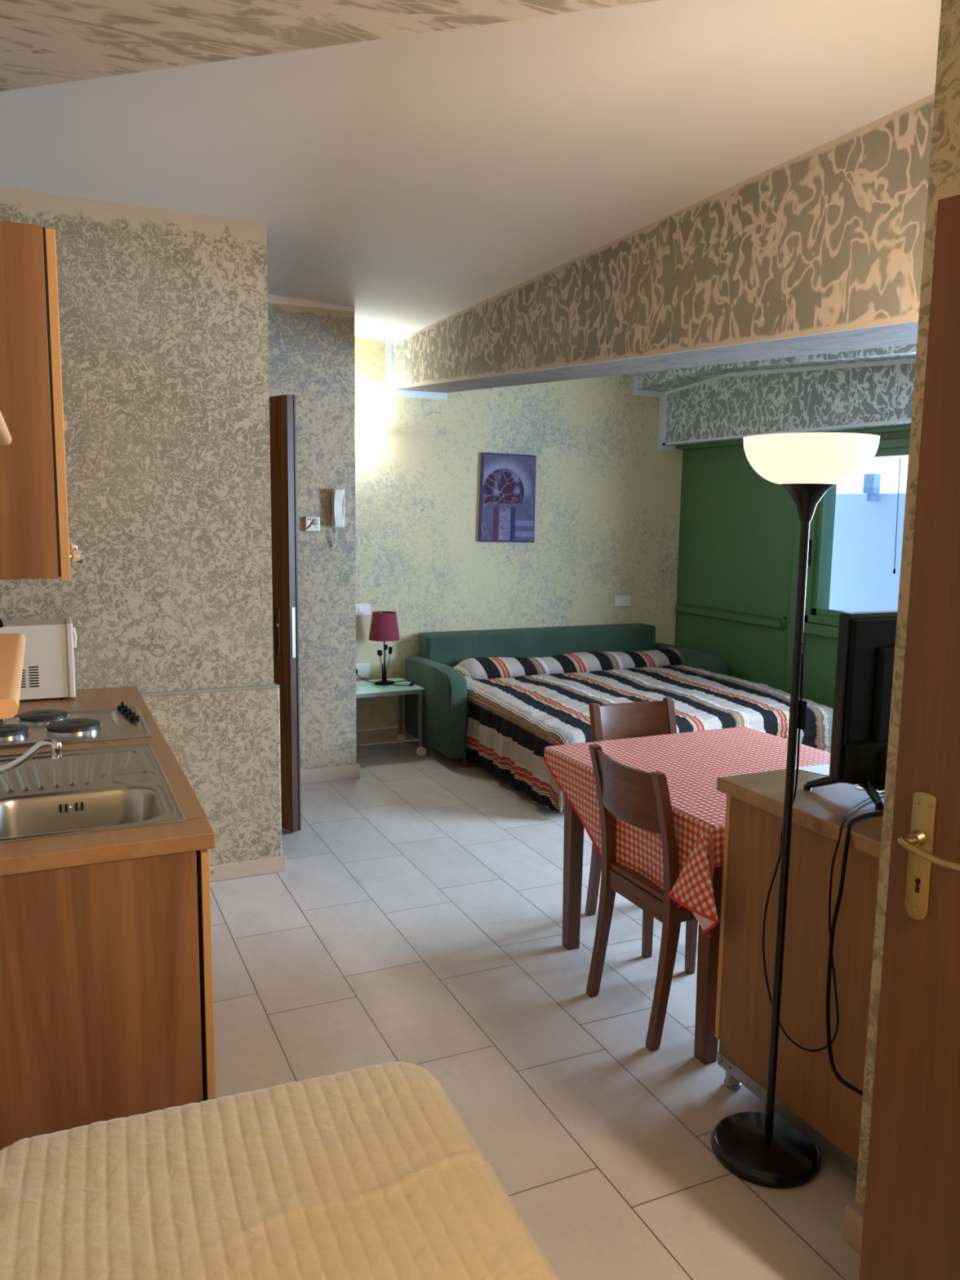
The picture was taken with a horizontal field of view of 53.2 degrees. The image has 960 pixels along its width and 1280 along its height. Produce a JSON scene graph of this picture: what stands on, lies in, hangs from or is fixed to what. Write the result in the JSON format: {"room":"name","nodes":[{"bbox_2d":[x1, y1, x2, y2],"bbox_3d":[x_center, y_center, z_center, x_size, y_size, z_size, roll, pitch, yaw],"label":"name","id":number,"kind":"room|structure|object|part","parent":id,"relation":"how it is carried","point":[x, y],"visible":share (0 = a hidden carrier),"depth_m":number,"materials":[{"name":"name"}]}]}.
{"room":"studio apartment","nodes":[
{"label":"studio apartment","id":0,"kind":"room"},
{"bbox_2d":[0,186,281,865],"bbox_3d":[-1.459,-0.399,3.968,1.210,2.950,0.158,-3,8,-24],"label":"wall","id":1,"kind":"structure","parent":0,"point":[163,313],"depth_m":3.95,"materials":[{"name":"paint"}]},
{"bbox_2d":[140,684,279,697],"bbox_3d":[-1.157,0.217,4.117,0.589,0.014,0.026,-3,8,-24],"label":"trim","id":2,"kind":"structure","parent":1,"relation":"attached to","point":[274,686],"depth_m":4.10,"materials":[{"name":"paint"}]},
{"bbox_2d":[209,850,286,881],"bbox_3d":[-1.185,1.015,4.288,0.600,0.070,0.168,-3,8,-24],"label":"baseboard","id":3,"kind":"structure","parent":1,"relation":"attached to","point":[278,864],"depth_m":4.27,"materials":[{"name":"tile"}]},
{"bbox_2d":[267,302,356,769],"bbox_3d":[-1.812,-0.630,5.647,1.972,2.950,0.860,-3,8,-24],"label":"wall","id":4,"kind":"structure","parent":0,"point":[312,350],"depth_m":5.57,"materials":[{"name":"paint"}]},
{"bbox_2d":[269,394,301,832],"bbox_3d":[-1.241,-0.143,4.982,0.887,2.153,0.158,8,10,41],"label":"door","id":5,"kind":"structure","parent":4,"relation":"attached to","point":[282,420],"depth_m":4.70,"materials":[{"name":"brown wood"}]},
{"bbox_3d":[-1.058,-0.075,4.764,0.062,0.036,0.137,-7,11,-44],"label":"handle","id":6,"kind":"part","parent":5,"relation":"part of","materials":[{"name":"gold metal"}]},
{"bbox_3d":[-1.004,-0.043,4.757,0.005,0.238,0.043,-7,11,-44],"label":"handle plate","id":7,"kind":"part","parent":5,"relation":"part of","materials":[{"name":"gold metal"}]},
{"bbox_3d":[-0.915,-0.037,4.702,0.020,0.250,0.004,-7,11,-44],"label":"lock plate","id":8,"kind":"part","parent":5,"relation":"part of","materials":[{"name":"grey metal"}]},
{"bbox_2d":[304,516,319,531],"bbox_3d":[-0.967,-0.670,5.534,0.084,0.082,0.032,-3,8,-24],"label":"thermostat","id":9,"kind":"object","parent":4,"relation":"attached to","point":[312,523],"visible":1,"depth_m":5.52,"materials":[{"name":"white plastic"}]},
{"bbox_2d":[300,762,359,784],"bbox_3d":[-1.173,0.814,5.718,0.908,0.085,0.128,-3,8,-24],"label":"baseboard","id":10,"kind":"structure","parent":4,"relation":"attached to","point":[347,771],"depth_m":5.77,"materials":[{"name":"tile"}]},
{"bbox_2d":[329,488,344,546],"bbox_3d":[-0.826,-0.708,5.577,0.089,0.336,0.063,-3,8,-24],"label":"phone","id":11,"kind":"object","parent":4,"relation":"attached to","point":[337,495],"visible":1,"depth_m":5.55,"materials":[{"name":"white plastic"}]},
{"bbox_3d":[-0.853,-0.603,5.598,0.048,0.121,0.014,-3,8,-24],"label":"coiled cord","id":12,"kind":"part","parent":11,"relation":"part of","materials":[{"name":"white plastic"}]},
{"bbox_2d":[0,0,659,91],"bbox_3d":[1.690,-1.287,1.289,5.250,0.410,4.650,-3,8,-24],"label":"ceiling","id":13,"kind":"structure","parent":0,"point":[43,42],"depth_m":1.85,"materials":[{"name":"paint"}]},
{"bbox_2d":[0,0,941,376],"bbox_3d":[0.398,-1.722,4.156,5.300,0.330,5.600,-3,8,-24],"label":"ceiling","id":14,"kind":"structure","parent":0,"point":[409,183],"depth_m":2.95,"materials":[{"name":"white paint"}]},
{"bbox_2d":[267,293,355,311],"bbox_3d":[-1.065,-1.891,5.332,0.762,0.048,0.007,-3,8,-24],"label":"trim","id":15,"kind":"structure","parent":14,"relation":"attached to","point":[273,299],"depth_m":5.36,"materials":[{"name":"white paint"}]},
{"bbox_2d":[354,336,682,730],"bbox_3d":[-0.684,-0.751,6.648,5.300,2.950,0.160,-3,8,-24],"label":"wall","id":16,"kind":"structure","parent":0,"point":[607,502],"depth_m":6.95,"materials":[{"name":"paint"}]},
{"bbox_2d":[355,662,369,678],"bbox_3d":[-0.833,0.214,6.622,0.145,0.102,0.009,-3,8,-24],"label":"power socket","id":17,"kind":"object","parent":16,"relation":"attached to","point":[363,669],"visible":0.56,"depth_m":6.63,"materials":[{"name":"white plastic"}]},
{"bbox_2d":[355,604,370,615],"bbox_3d":[-0.818,-0.207,6.567,0.142,0.080,0.013,-3,8,-24],"label":"light switch","id":18,"kind":"object","parent":16,"relation":"attached to","point":[361,609],"visible":0.81,"depth_m":6.57,"materials":[{"name":"white plastic"}]},
{"bbox_2d":[355,426,373,442],"bbox_3d":[-0.833,-1.353,6.318,0.310,0.092,0.156,-3,8,-24],"label":"wall lamp","id":19,"kind":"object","parent":16,"relation":"attached to","point":[361,433],"depth_m":6.31,"materials":[{"name":"white"}]},
{"bbox_2d":[356,726,417,745],"bbox_3d":[0.224,0.630,7.163,2.842,0.100,0.013,-3,8,-24],"label":"baseboard","id":20,"kind":"structure","parent":16,"relation":"attached to","point":[383,735],"depth_m":6.74,"materials":[{"name":"tile"}]},
{"bbox_2d":[386,341,447,399],"bbox_3d":[-0.428,-1.833,6.520,0.445,0.355,0.005,-3,8,-24],"label":"trim","id":21,"kind":"structure","parent":16,"relation":"attached to","point":[389,345],"depth_m":6.46,"materials":[{"name":"paint"}]},
{"bbox_2d":[478,452,536,542],"bbox_3d":[0.197,-1.021,6.900,0.435,0.631,0.044,-3,8,-24],"label":"canvas painting","id":22,"kind":"object","parent":16,"relation":"attached to","point":[507,500],"visible":1,"depth_m":6.88,"materials":[{"name":"purple fabric"}]},
{"bbox_2d":[613,595,631,606],"bbox_3d":[1.110,-0.303,7.439,0.151,0.082,0.015,-3,8,-24],"label":"power socket","id":23,"kind":"object","parent":16,"relation":"attached to","point":[620,601],"visible":1,"depth_m":7.43,"materials":[{"name":"white plastic"}]},
{"bbox_2d":[632,376,677,451],"bbox_3d":[1.350,-1.757,7.348,0.432,0.590,0.005,-3,8,-24],"label":"trim","id":24,"kind":"structure","parent":16,"relation":"attached to","point":[636,392],"depth_m":7.36,"materials":[{"name":"paint"}]},
{"bbox_2d":[395,321,918,392],"bbox_3d":[0.607,-1.418,4.345,0.390,0.677,4.890,-3,8,-24],"label":"ceiling beam","id":25,"kind":"structure","parent":16,"relation":"attached to","point":[901,334],"depth_m":3.69,"materials":[{"name":"paint"}]},
{"bbox_2d":[392,93,934,389],"bbox_3d":[0.427,-1.409,4.264,0.005,0.677,4.890,-3,8,-24],"label":"beam","id":26,"kind":"structure","parent":16,"relation":"attached to","point":[829,237],"depth_m":3.27,"materials":[{"name":"paint"}]},
{"bbox_2d":[638,343,916,391],"bbox_3d":[2.322,-1.667,5.099,0.245,0.640,4.890,-3,8,-24],"label":"trim","id":27,"kind":"structure","parent":16,"relation":"attached to","point":[663,381],"depth_m":6.05,"materials":[{"name":"paint"}]},
{"bbox_2d":[662,363,915,445],"bbox_3d":[2.610,-1.578,5.243,0.390,0.752,4.890,-3,8,-24],"label":"beam","id":28,"kind":"structure","parent":16,"relation":"attached to","point":[731,406],"depth_m":6.13,"materials":[{"name":"paint"}]},
{"bbox_2d":[662,358,915,444],"bbox_3d":[2.428,-1.421,5.181,0.006,0.452,4.889,-3,8,-24],"label":"trim","id":29,"kind":"structure","parent":16,"relation":"attached to","point":[908,360],"depth_m":6.13,"materials":[{"name":"paint"}]},
{"bbox_2d":[209,739,860,1279],"bbox_3d":[0.897,1.250,3.307,5.250,0.080,8.300,-3,8,-24],"label":"floor","id":30,"kind":"structure","parent":0,"point":[414,916],"depth_m":3.10,"materials":[{"name":"tile"}]},
{"bbox_2d":[0,848,215,1150],"bbox_3d":[-1.292,0.790,3.028,0.615,0.849,1.953,-3,8,-24],"label":"base cabinet","id":31,"kind":"object","parent":30,"relation":"on","point":[107,1013],"visible":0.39,"depth_m":2.15,"materials":[{"name":"brown wood"}]},
{"bbox_2d":[0,685,215,875],"bbox_3d":[-1.292,0.349,2.968,0.605,0.040,1.972,-3,8,-24],"label":"countertop","id":32,"kind":"structure","parent":31,"relation":"on","point":[196,833],"depth_m":2.19,"materials":[{"name":"brown wood"}]},
{"bbox_2d":[0,738,62,773],"bbox_3d":[-1.181,0.322,2.399,0.291,0.163,0.053,2,8,8],"label":"tap","id":33,"kind":"object","parent":32,"relation":"on","point":[56,747],"visible":1,"depth_m":2.37,"materials":[{"name":"silver metal"}]},
{"bbox_2d":[0,617,76,700],"bbox_3d":[-1.744,0.076,3.687,0.358,0.296,0.212,-3,8,-24],"label":"microwave oven","id":34,"kind":"object","parent":32,"relation":"on","point":[48,666],"visible":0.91,"depth_m":3.63,"materials":[{"name":"metal"}]},
{"bbox_3d":[-1.605,0.066,3.750,0.024,0.288,0.212,-3,8,-24],"label":"door","id":35,"kind":"part","parent":34,"relation":"part of","materials":[{"name":"plastic"}]},
{"bbox_3d":[-1.553,-0.009,3.671,0.016,0.077,0.012,0,8,-3],"label":"door handle","id":36,"kind":"part","parent":34,"relation":"part of","materials":[{"name":"plastic"}]},
{"bbox_2d":[0,701,152,748],"bbox_3d":[-1.417,0.273,3.199,0.565,0.043,0.480,-3,8,-24],"label":"cooktop","id":37,"kind":"object","parent":32,"relation":"in","point":[27,729],"visible":0.98,"depth_m":3.17,"materials":[{"name":"silver metal"}]},
{"bbox_3d":[-1.535,0.292,3.092,0.140,0.014,0.140,-3,8,-24],"label":"cooking plate","id":38,"kind":"part","parent":37,"relation":"part of","materials":[{"name":"metal"}]},
{"bbox_3d":[-1.513,0.262,3.319,0.154,0.014,0.154,-3,8,-24],"label":"cooking plate","id":39,"kind":"part","parent":37,"relation":"part of","materials":[{"name":"metal"}]},
{"bbox_3d":[-1.348,0.283,3.176,0.166,0.014,0.166,-3,8,-24],"label":"cooking plate","id":40,"kind":"part","parent":37,"relation":"part of","materials":[{"name":"metal"}]},
{"bbox_3d":[-1.284,0.238,3.438,0.036,0.034,0.035,-3,8,-24],"label":"knob","id":41,"kind":"part","parent":37,"relation":"part of","materials":[{"name":"black paint"}]},
{"bbox_3d":[-1.250,0.246,3.383,0.036,0.034,0.035,-3,8,-24],"label":"knob","id":42,"kind":"part","parent":37,"relation":"part of","materials":[{"name":"black paint"}]},
{"bbox_3d":[-1.216,0.254,3.327,0.036,0.034,0.035,-3,8,-24],"label":"knob","id":43,"kind":"part","parent":37,"relation":"part of","materials":[{"name":"black paint"}]},
{"bbox_3d":[-1.181,0.262,3.272,0.036,0.034,0.035,-3,8,-24],"label":"knob","id":44,"kind":"part","parent":37,"relation":"part of","materials":[{"name":"black paint"}]},
{"bbox_2d":[0,743,186,843],"bbox_3d":[-1.092,0.459,2.544,0.500,0.155,0.807,-3,8,-24],"label":"sink","id":45,"kind":"object","parent":32,"relation":"in","point":[110,788],"visible":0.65,"depth_m":2.52,"materials":[{"name":"silver metal"}]},
{"bbox_3d":[-0.739,0.825,2.477,0.019,0.733,0.484,-3,8,-24],"label":"door","id":46,"kind":"part","parent":31,"relation":"part of","materials":[{"name":"brown wood"}]},
{"bbox_3d":[-0.657,0.556,2.318,0.023,0.024,0.024,-3,8,-24],"label":"knob","id":47,"kind":"part","parent":31,"relation":"part of","materials":[{"name":"silver metal"}]},
{"bbox_2d":[355,677,426,756],"bbox_3d":[-0.699,0.534,6.440,0.556,0.460,0.449,-3,8,-24],"label":"side table","id":48,"kind":"object","parent":30,"relation":"on","point":[364,689],"visible":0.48,"depth_m":6.36,"materials":[{"name":"green glass"}]},
{"bbox_2d":[355,611,413,686],"bbox_3d":[-0.667,0.055,6.445,0.453,0.488,0.217,2,8,9],"label":"table lamp","id":49,"kind":"object","parent":48,"relation":"on","point":[384,624],"visible":0.99,"depth_m":6.36,"materials":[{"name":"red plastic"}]},
{"bbox_2d":[377,649,382,674],"bbox_3d":[-0.669,0.178,6.431,0.052,0.219,0.029,-3,8,-24],"label":"flower","id":50,"kind":"object","parent":49,"relation":"on","point":[379,651],"depth_m":6.43,"materials":[{"name":"black metal"}]},
{"bbox_3d":[-0.643,0.105,6.444,0.038,0.370,0.024,-3,8,-24],"label":"stem","id":51,"kind":"part","parent":49,"relation":"part of","materials":[{"name":"black plastic"}]},
{"bbox_3d":[-0.641,-0.095,6.416,0.208,0.183,0.208,-3,8,-24],"label":"lamp shade","id":52,"kind":"part","parent":49,"relation":"part of","materials":[{"name":"fabric"}]},
{"bbox_3d":[-0.666,0.252,6.496,0.453,0.082,0.167,2,8,9],"label":"cord","id":53,"kind":"part","parent":49,"relation":"part of","materials":[{"name":"black plastic"}]},
{"bbox_2d":[386,648,392,674],"bbox_3d":[-0.612,0.173,6.451,0.051,0.224,0.029,-3,8,-24],"label":"flower","id":54,"kind":"object","parent":49,"relation":"on","point":[390,651],"depth_m":6.45,"materials":[{"name":"black metal"}]},
{"bbox_3d":[-0.699,0.326,6.418,0.512,0.026,0.417,-3,8,-24],"label":"table frame","id":55,"kind":"part","parent":48,"relation":"part of","materials":[{"name":"grey metal"}]},
{"bbox_3d":[-0.696,0.309,6.418,0.527,0.008,0.435,-3,8,-24],"label":"glass","id":56,"kind":"part","parent":48,"relation":"part of","materials":[{"name":"green"}]},
{"bbox_3d":[-0.560,0.480,6.723,0.022,0.365,0.022,-3,8,-24],"label":"leg","id":57,"kind":"part","parent":48,"relation":"part of","materials":[{"name":"grey metal"}]},
{"bbox_3d":[-0.397,0.530,6.367,0.022,0.365,0.022,-3,8,-24],"label":"leg","id":58,"kind":"part","parent":48,"relation":"part of","materials":[{"name":"grey metal"}]},
{"bbox_2d":[404,622,728,767],"bbox_3d":[0.831,0.409,6.338,2.158,0.775,1.910,-3,8,-24],"label":"bed","id":59,"kind":"object","parent":30,"relation":"on","point":[445,708],"visible":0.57,"depth_m":6.70,"materials":[{"name":"green fabric"},{"name":"brown wood"}]},
{"bbox_3d":[-0.304,0.429,6.379,0.123,0.545,0.840,-3,8,-24],"label":"armrest","id":60,"kind":"part","parent":59,"relation":"part of","materials":[{"name":"green fabric"}]},
{"bbox_3d":[0.636,0.457,6.765,1.905,0.240,0.650,-3,8,-24],"label":"seat","id":61,"kind":"part","parent":59,"relation":"part of","materials":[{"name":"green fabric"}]},
{"bbox_3d":[0.454,0.233,7.082,1.875,0.635,0.210,-3,8,-24],"label":"backrest","id":62,"kind":"part","parent":59,"relation":"part of","materials":[{"name":"green fabric"}]},
{"bbox_2d":[453,648,682,679],"bbox_3d":[0.694,0.182,6.907,2.041,0.187,0.306,-3,8,-24],"label":"bolster","id":63,"kind":"object","parent":59,"relation":"on","point":[478,668],"visible":0.7,"depth_m":6.76,"materials":[{"name":"multicoloured fabric"}]},
{"bbox_2d":[464,664,833,813],"bbox_3d":[0.973,0.531,6.196,2.041,0.486,1.752,-3,8,-24],"label":"quilt","id":64,"kind":"object","parent":59,"relation":"on","point":[512,721],"visible":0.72,"depth_m":5.77,"materials":[{"name":"multicoloured fabric"}]},
{"bbox_3d":[1.544,0.340,7.216,0.130,0.545,0.840,-3,8,-24],"label":"armrest","id":65,"kind":"part","parent":59,"relation":"part of","materials":[{"name":"green fabric"}]},
{"bbox_2d":[585,697,676,958],"bbox_3d":[0.700,0.707,3.757,0.409,0.872,0.493,-3,8,-24],"label":"dining chair","id":66,"kind":"object","parent":30,"relation":"on","point":[644,718],"visible":0.39,"depth_m":3.88,"materials":[{"name":"brown wood"}]},
{"bbox_3d":[0.466,0.692,3.842,0.032,0.872,0.109,-3,8,-24],"label":"post","id":67,"kind":"part","parent":66,"relation":"part of","materials":[{"name":"brown wood"}]},
{"bbox_3d":[0.619,0.353,3.900,0.326,0.191,0.078,-3,8,-24],"label":"backrest","id":68,"kind":"part","parent":66,"relation":"part of","materials":[{"name":"brown wood"}]},
{"bbox_3d":[0.621,0.960,3.522,0.032,0.430,0.040,-3,8,-24],"label":"leg","id":69,"kind":"part","parent":66,"relation":"part of","materials":[{"name":"brown wood"}]},
{"bbox_3d":[0.790,0.677,3.988,0.032,0.872,0.109,-3,8,-24],"label":"post","id":70,"kind":"part","parent":66,"relation":"part of","materials":[{"name":"brown wood"}]},
{"bbox_2d":[586,744,697,1051],"bbox_3d":[0.640,0.791,3.127,0.493,0.872,0.409,-3,8,-24],"label":"dining chair","id":71,"kind":"object","parent":30,"relation":"on","point":[641,799],"visible":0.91,"depth_m":2.96,"materials":[{"name":"brown wood"}]},
{"bbox_3d":[0.407,0.776,3.215,0.109,0.872,0.032,-3,8,-24],"label":"post","id":72,"kind":"part","parent":71,"relation":"part of","materials":[{"name":"brown wood"}]},
{"bbox_3d":[0.456,0.473,2.997,0.078,0.191,0.326,-3,8,-24],"label":"backrest","id":73,"kind":"part","parent":71,"relation":"part of","materials":[{"name":"brown wood"}]},
{"bbox_3d":[0.682,0.766,3.143,0.400,0.022,0.409,-3,8,-24],"label":"seat","id":74,"kind":"part","parent":71,"relation":"part of","materials":[{"name":"brown wood"}]},
{"bbox_3d":[0.555,0.821,2.894,0.109,0.872,0.032,-3,8,-24],"label":"post","id":75,"kind":"part","parent":71,"relation":"part of","materials":[{"name":"brown wood"}]},
{"bbox_3d":[0.755,0.978,3.405,0.040,0.430,0.032,-3,8,-24],"label":"leg","id":76,"kind":"part","parent":71,"relation":"part of","materials":[{"name":"brown wood"}]},
{"bbox_2d":[562,795,723,1064],"bbox_3d":[0.884,0.818,3.429,0.940,0.744,0.990,-3,8,-24],"label":"dining table","id":77,"kind":"object","parent":30,"relation":"on","point":[705,1051],"visible":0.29,"depth_m":2.87,"materials":[{"name":"brown wood"}]},
{"bbox_3d":[0.348,0.802,3.574,0.060,0.722,0.060,-3,8,-24],"label":"leg","id":78,"kind":"part","parent":77,"relation":"part of","materials":[{"name":"brown wood"}]},
{"bbox_2d":[542,726,830,937],"bbox_3d":[0.879,0.628,3.342,1.053,0.352,1.117,-3,8,-24],"label":"tablecloth","id":79,"kind":"object","parent":77,"relation":"on","point":[691,762],"visible":0.56,"depth_m":3.32,"materials":[{"name":"fabric"}]},
{"bbox_3d":[0.685,0.906,2.842,0.060,0.722,0.060,-3,8,-24],"label":"leg","id":80,"kind":"part","parent":77,"relation":"part of","materials":[{"name":"brown wood"}]},
{"bbox_2d":[711,432,884,1188],"bbox_3d":[0.873,0.424,2.371,0.537,1.808,0.304,-1,8,-10],"label":"floor lamp","id":81,"kind":"object","parent":30,"relation":"on","point":[763,1149],"visible":0.98,"depth_m":2.33,"materials":[{"name":"black metal"}]},
{"bbox_2d":[797,700,807,729],"bbox_3d":[0.779,0.181,2.321,0.016,0.070,0.020,-3,8,-24],"label":"switch","id":82,"kind":"object","parent":81,"relation":"attached to","point":[802,704],"depth_m":2.31,"materials":[{"name":"black plastic"}]},
{"bbox_3d":[0.768,-0.418,2.238,0.302,0.108,0.302,-3,8,-24],"label":"lamp shade","id":83,"kind":"part","parent":81,"relation":"part of","materials":[{"name":"beige glass"}]},
{"bbox_3d":[0.959,0.521,2.424,0.403,0.996,0.273,-3,8,-24],"label":"cord","id":84,"kind":"part","parent":81,"relation":"part of","materials":[{"name":"black plastic"}]},
{"bbox_2d":[715,763,884,1178],"bbox_3d":[1.338,0.844,2.702,1.210,0.900,0.637,-3,8,-24],"label":"sideboard","id":85,"kind":"object","parent":30,"relation":"on","point":[809,1095],"visible":0.55,"depth_m":2.45,"materials":[{"name":"brown wood"}]},
{"bbox_3d":[0.955,0.780,2.845,0.584,0.727,0.018,-3,8,-24],"label":"door","id":86,"kind":"part","parent":85,"relation":"part of","materials":[{"name":"brown wood"}]},
{"bbox_2d":[795,764,829,775],"bbox_3d":[1.004,0.375,2.767,0.165,0.001,0.110,-3,8,-24],"label":"paper sheet","id":87,"kind":"object","parent":85,"relation":"on","point":[824,770],"visible":0.43,"depth_m":2.77,"materials":[{"name":"white paper"}]},
{"bbox_2d":[803,609,897,809],"bbox_3d":[1.269,0.163,2.565,0.740,0.487,0.298,-3,8,-24],"label":"television","id":88,"kind":"object","parent":85,"relation":"on","point":[865,649],"visible":0.39,"depth_m":2.45,"materials":[{"name":"black paint"}]},
{"bbox_2d":[826,810,883,1096],"bbox_3d":[0.956,0.696,2.378,0.152,0.719,0.452,4,8,23],"label":"power cable","id":89,"kind":"object","parent":88,"relation":"hanging from","point":[852,821],"visible":0.77,"depth_m":2.28,"materials":[{"name":"black plastic"}]},
{"bbox_3d":[1.252,0.133,2.611,0.730,0.440,0.035,-3,8,-24],"label":"screen panel","id":90,"kind":"part","parent":88,"relation":"part of","materials":[{"name":"black paint"}]},
{"bbox_2d":[854,786,884,792],"bbox_3d":[1.126,0.397,2.615,0.202,0.001,0.117,-7,11,-44],"label":"paper sheet","id":91,"kind":"object","parent":85,"relation":"on","point":[858,787],"visible":0.14,"depth_m":2.58,"materials":[{"name":"white paper"}]},
{"bbox_3d":[-0.207,1.285,1.054,0.770,0.425,1.940,-2,8,-22],"label":"bed","id":92,"kind":"object","parent":30,"relation":"on","visible":0,"materials":[{"name":"yellow quilted fabric"}]},
{"bbox_2d":[0,1062,559,1279],"bbox_3d":[-0.156,1.223,1.089,0.908,0.360,2.026,-2,8,-22],"label":"bedspread","id":93,"kind":"object","parent":92,"relation":"on","point":[373,1172],"visible":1,"depth_m":1.67,"materials":[{"name":"beige fabric"}]},
{"bbox_2d":[675,423,911,709],"bbox_3d":[2.639,-0.148,5.464,0.280,2.160,4.900,-3,8,-24],"label":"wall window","id":94,"kind":"structure","parent":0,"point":[736,527],"depth_m":6.88,"materials":[{"name":"green paint"}]},
{"bbox_2d":[804,437,910,626],"bbox_3d":[2.390,-0.626,5.804,0.130,1.150,1.080,-3,8,-24],"label":"window","id":95,"kind":"structure","parent":94,"relation":"attached to","point":[814,613],"depth_m":6.23,"materials":[{"name":"green paint"}]},
{"bbox_3d":[2.139,-0.570,6.262,0.045,0.170,0.030,-3,8,-24],"label":"handle","id":96,"kind":"part","parent":95,"relation":"part of","materials":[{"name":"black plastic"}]},
{"bbox_3d":[2.459,-0.730,5.638,0.013,0.679,0.023,0,8,-7],"label":"pull cord","id":97,"kind":"part","parent":95,"relation":"part of","materials":[{"name":"black plastic"}]},
{"bbox_2d":[854,0,959,1213],"bbox_3d":[1.116,-0.047,1.613,0.155,2.950,0.875,-3,8,-24],"label":"wall","id":98,"kind":"structure","parent":0,"point":[944,180],"depth_m":1.93,"materials":[{"name":"paint"}]},
{"bbox_2d":[842,1201,863,1255],"bbox_3d":[1.096,1.372,1.811,0.192,0.085,0.888,-3,8,-24],"label":"baseboard","id":99,"kind":"structure","parent":98,"relation":"attached to","point":[853,1217],"depth_m":2.15,"materials":[{"name":"tile"}]},
{"bbox_2d":[858,194,959,1279],"bbox_3d":[0.991,0.366,1.443,0.100,2.151,0.800,-5,10,-37],"label":"door","id":100,"kind":"structure","parent":98,"relation":"in","point":[911,1224],"depth_m":1.72,"materials":[{"name":"brown wood"}]},
{"bbox_3d":[0.795,0.390,1.727,0.005,0.238,0.043,-5,10,-37],"label":"handle plate","id":101,"kind":"part","parent":100,"relation":"part of","materials":[{"name":"gold metal"}]},
{"bbox_3d":[0.790,0.368,1.664,0.060,0.036,0.146,-3,8,-24],"label":"handle","id":102,"kind":"part","parent":100,"relation":"part of","materials":[{"name":"gold metal"}]},
{"bbox_3d":[-1.336,-0.143,2.084,0.140,2.950,8.300,-3,8,-24],"label":"wall","id":103,"kind":"structure","parent":0,"visible":0},
{"bbox_2d":[0,410,12,445],"bbox_3d":[-0.786,-0.304,1.315,0.240,0.022,0.760,-3,8,-24],"label":"wall shelf","id":104,"kind":"object","parent":103,"relation":"attached to","point":[5,436],"visible":1,"depth_m":1.48,"materials":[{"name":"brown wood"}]},
{"bbox_2d":[0,618,26,719],"bbox_3d":[-0.809,0.030,1.408,0.246,0.056,0.660,-3,8,-24],"label":"cutting board","id":105,"kind":"object","parent":103,"relation":"attached to","point":[12,646],"depth_m":1.36,"materials":[{"name":"brown wood"}]},
{"bbox_3d":[-0.891,-0.020,1.665,0.115,0.029,0.022,-5,10,-37],"label":"utensil handle","id":106,"kind":"part","parent":105,"relation":"part of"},
{"bbox_2d":[0,220,84,581],"bbox_3d":[-1.387,-0.591,2.774,0.353,0.708,1.940,-3,8,-24],"label":"upper cabinet","id":107,"kind":"object","parent":103,"relation":"attached to","point":[34,544],"visible":1,"depth_m":1.94,"materials":[{"name":"brown wood"}]},
{"bbox_3d":[-1.014,-0.470,1.897,0.299,0.702,0.018,-3,8,-24],"label":"panel","id":108,"kind":"part","parent":107,"relation":"part of","materials":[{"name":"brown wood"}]},
{"bbox_3d":[-0.962,-0.503,2.174,0.018,0.705,0.482,-3,8,-24],"label":"door","id":109,"kind":"part","parent":107,"relation":"part of","materials":[{"name":"brown wood"}]},
{"bbox_3d":[-0.878,-0.181,2.084,0.031,0.029,0.029,-3,8,-24],"label":"knob","id":110,"kind":"part","parent":107,"relation":"part of","materials":[{"name":"silver metal"}]},
{"label":"outside","id":111,"kind":"structure","parent":0,"visible":0},
{"bbox_2d":[828,493,906,612],"bbox_3d":[2.502,-0.179,8.892,0.100,2.300,10.000,-3,8,-24],"label":"wall","id":112,"kind":"structure","parent":111,"point":[863,579],"depth_m":7.53,"materials":[{"name":"blue paint"}]},
{"bbox_2d":[862,473,880,501],"bbox_3d":[3.027,-1.174,7.384,0.100,0.210,0.100,-3,8,-24],"label":"vent box","id":113,"kind":"object","parent":112,"relation":"on","point":[872,482],"visible":1,"depth_m":7.35,"materials":[{"name":"blue plastic"}]}
]}

